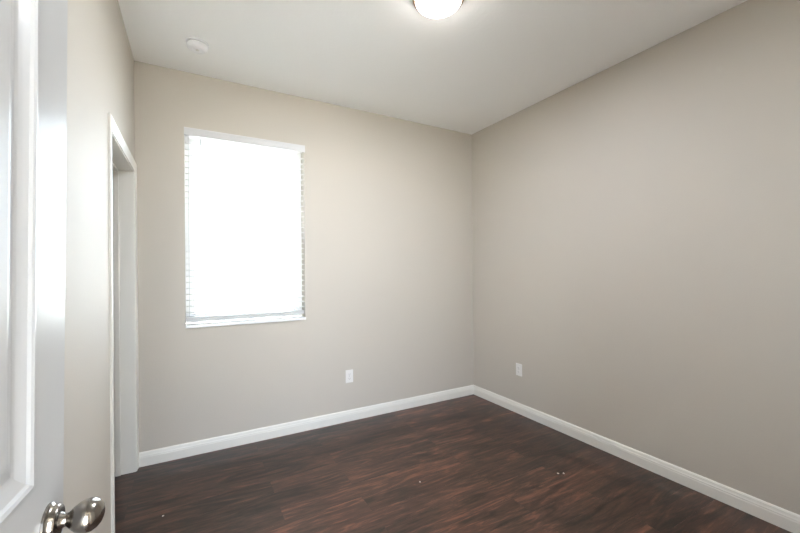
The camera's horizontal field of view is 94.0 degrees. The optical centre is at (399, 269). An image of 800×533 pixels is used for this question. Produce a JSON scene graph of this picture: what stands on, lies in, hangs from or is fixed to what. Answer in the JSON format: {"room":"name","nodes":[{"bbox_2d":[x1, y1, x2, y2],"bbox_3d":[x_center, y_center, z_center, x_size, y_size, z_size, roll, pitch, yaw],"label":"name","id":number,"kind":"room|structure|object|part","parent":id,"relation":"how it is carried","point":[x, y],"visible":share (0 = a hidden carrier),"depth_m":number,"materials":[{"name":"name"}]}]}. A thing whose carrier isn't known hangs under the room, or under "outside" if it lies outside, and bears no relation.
{"room":"empty bedroom","nodes":[
{"label":"empty bedroom","id":0,"kind":"room"},
{"bbox_2d":[63,0,134,532],"bbox_3d":[-1.122,-0.048,1.195,0.115,2.845,3.182,0,0,-29],"label":"wall","id":1,"kind":"structure","parent":0,"point":[100,61],"depth_m":1.43,"materials":[{"name":"beige paint"}]},
{"bbox_2d":[108,112,138,532],"bbox_3d":[-1.653,0.319,2.158,0.127,2.120,0.976,0,0,-29],"label":"door frame","id":2,"kind":"structure","parent":1,"relation":"attached to","point":[125,171],"depth_m":2.52,"materials":[{"name":"white paint"}]},
{"bbox_2d":[112,162,120,476],"bbox_3d":[-1.693,0.354,2.135,0.030,2.050,0.838,0,0,-29],"label":"door","id":3,"kind":"structure","parent":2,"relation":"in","point":[115,170],"depth_m":2.49,"materials":[{"name":"white paint"}]},
{"bbox_2d":[112,170,114,450],"bbox_3d":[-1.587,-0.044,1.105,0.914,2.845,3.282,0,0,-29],"label":"door hinges","id":4,"kind":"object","parent":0,"point":[112,170],"depth_m":2.55,"materials":[{"name":"paint"}]},
{"bbox_2d":[134,61,473,451],"bbox_3d":[-0.544,-0.022,3.458,3.207,2.905,0.200,0,0,-29],"label":"wall","id":5,"kind":"structure","parent":0,"point":[386,219],"depth_m":3.25,"materials":[{"name":"beige paint"}]},
{"bbox_2d":[184,135,305,327],"bbox_3d":[-1.244,-0.315,3.050,0.891,1.489,0.199,0,0,-29],"label":"window","id":6,"kind":"structure","parent":5,"relation":"in","point":[190,241],"depth_m":3.02,"materials":[{"name":"white plastic"}]},
{"bbox_3d":[-1.286,-0.613,3.120,0.827,0.828,0.022,0,0,-29],"label":"sash","id":7,"kind":"part","parent":6,"relation":"part of","materials":[{"name":"white plastic"}]},
{"bbox_3d":[-1.267,0.066,3.095,0.827,0.620,0.026,0,0,-29],"label":"sash","id":8,"kind":"part","parent":6,"relation":"part of","materials":[{"name":"white plastic"}]},
{"bbox_2d":[184,127,304,321],"bbox_3d":[-1.215,-0.338,3.002,0.897,1.441,0.078,0,0,-29],"label":"window blind","id":9,"kind":"object","parent":6,"relation":"attached to","point":[190,132],"visible":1,"depth_m":2.98,"materials":[{"name":"white plastic"}]},
{"bbox_3d":[-1.588,-0.330,2.804,0.003,1.365,0.057,0,0,-29],"label":"ladder cord","id":10,"kind":"part","parent":9,"relation":"part of","materials":[{"name":"white fabric"}]},
{"bbox_3d":[-1.227,-1.036,3.009,0.879,0.046,0.054,0,0,-29],"label":"head rail","id":11,"kind":"part","parent":9,"relation":"part of","materials":[{"name":"white plastic"}]},
{"bbox_3d":[-1.217,0.366,3.010,0.879,0.033,0.052,0,0,-29],"label":"rail","id":12,"kind":"part","parent":9,"relation":"part of","materials":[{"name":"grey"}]},
{"bbox_3d":[-0.913,-0.335,3.183,0.003,1.365,0.057,0,0,-29],"label":"ladder cord","id":13,"kind":"part","parent":9,"relation":"part of","materials":[{"name":"white fabric"}]},
{"bbox_3d":[-1.221,0.418,3.019,0.891,0.022,0.129,0,0,-29],"label":"sill","id":14,"kind":"part","parent":6,"relation":"part of","materials":[{"name":"wood"}]},
{"bbox_2d":[139,385,473,466],"bbox_3d":[-0.507,1.320,3.350,3.024,0.099,0.014,0,0,-29],"label":"baseboard","id":15,"kind":"structure","parent":5,"relation":"attached to","point":[165,454],"depth_m":3.10,"materials":[{"name":"white paint"}]},
{"bbox_2d":[346,369,352,382],"bbox_3d":[-0.459,0.965,3.381,0.072,0.116,0.010,0,0,-29],"label":"wall outlet","id":16,"kind":"object","parent":5,"relation":"attached to","point":[349,373],"visible":1,"depth_m":3.38,"materials":[{"name":"white plastic"}]},
{"bbox_2d":[118,0,746,134],"bbox_3d":[-0.160,-1.518,1.053,4.871,0.080,4.782,0,0,-29],"label":"ceiling","id":17,"kind":"structure","parent":0,"point":[468,69],"depth_m":2.45,"materials":[{"name":"white paint"}]},
{"bbox_2d":[186,37,208,53],"bbox_3d":[-1.311,-1.444,2.415,0.134,0.050,0.134,0,0,-29],"label":"smoke detector","id":18,"kind":"object","parent":17,"relation":"attached to","point":[197,45],"visible":1,"depth_m":2.38,"materials":[{"name":"white plastic"}]},
{"bbox_2d":[412,0,463,16],"bbox_3d":[0.207,-1.438,2.003,0.281,0.086,0.281,0,0,-29],"label":"ceiling light","id":19,"kind":"object","parent":17,"relation":"attached to","point":[436,8],"visible":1,"depth_m":2.06,"materials":[{"name":"white glass"}]},
{"bbox_2d":[115,394,791,532],"bbox_3d":[-0.138,1.397,0.950,4.771,0.060,4.602,0,0,-29],"label":"floor","id":20,"kind":"structure","parent":0,"point":[480,465],"depth_m":2.35,"materials":[{"name":"brown wood"}]},
{"bbox_2d":[472,0,799,514],"bbox_3d":[1.972,-0.042,2.128,0.120,2.905,4.582,0,0,-29],"label":"wall","id":21,"kind":"structure","parent":0,"point":[636,224],"depth_m":2.44,"materials":[{"name":"beige paint"}]},
{"bbox_2d":[516,363,521,376],"bbox_3d":[1.122,0.943,3.522,0.010,0.116,0.072,0,0,-29],"label":"wall outlet","id":22,"kind":"object","parent":21,"relation":"attached to","point":[518,366],"visible":1,"depth_m":3.52,"materials":[{"name":"white plastic"}]},
{"bbox_2d":[473,385,799,532],"bbox_3d":[1.556,1.304,2.749,0.014,0.099,3.082,0,0,-29],"label":"baseboard","id":23,"kind":"structure","parent":21,"relation":"attached to","point":[785,519],"depth_m":2.43,"materials":[{"name":"white paint"}]},
{"label":"outside","id":24,"kind":"structure","parent":0,"visible":0},
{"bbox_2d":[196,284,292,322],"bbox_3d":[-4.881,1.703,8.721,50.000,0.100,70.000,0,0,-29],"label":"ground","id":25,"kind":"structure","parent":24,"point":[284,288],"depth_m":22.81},
{"bbox_3d":[0.284,-0.059,0.209,4.701,2.845,0.115,0,0,-29],"label":"wall","id":26,"kind":"structure","parent":0,"visible":0},
{"bbox_2d":[0,0,104,532],"bbox_3d":[-0.498,0.342,0.348,0.196,2.030,0.811,0,0,-25],"label":"door","id":27,"kind":"structure","parent":26,"relation":"in","point":[33,33],"depth_m":0.60,"materials":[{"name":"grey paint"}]}
]}

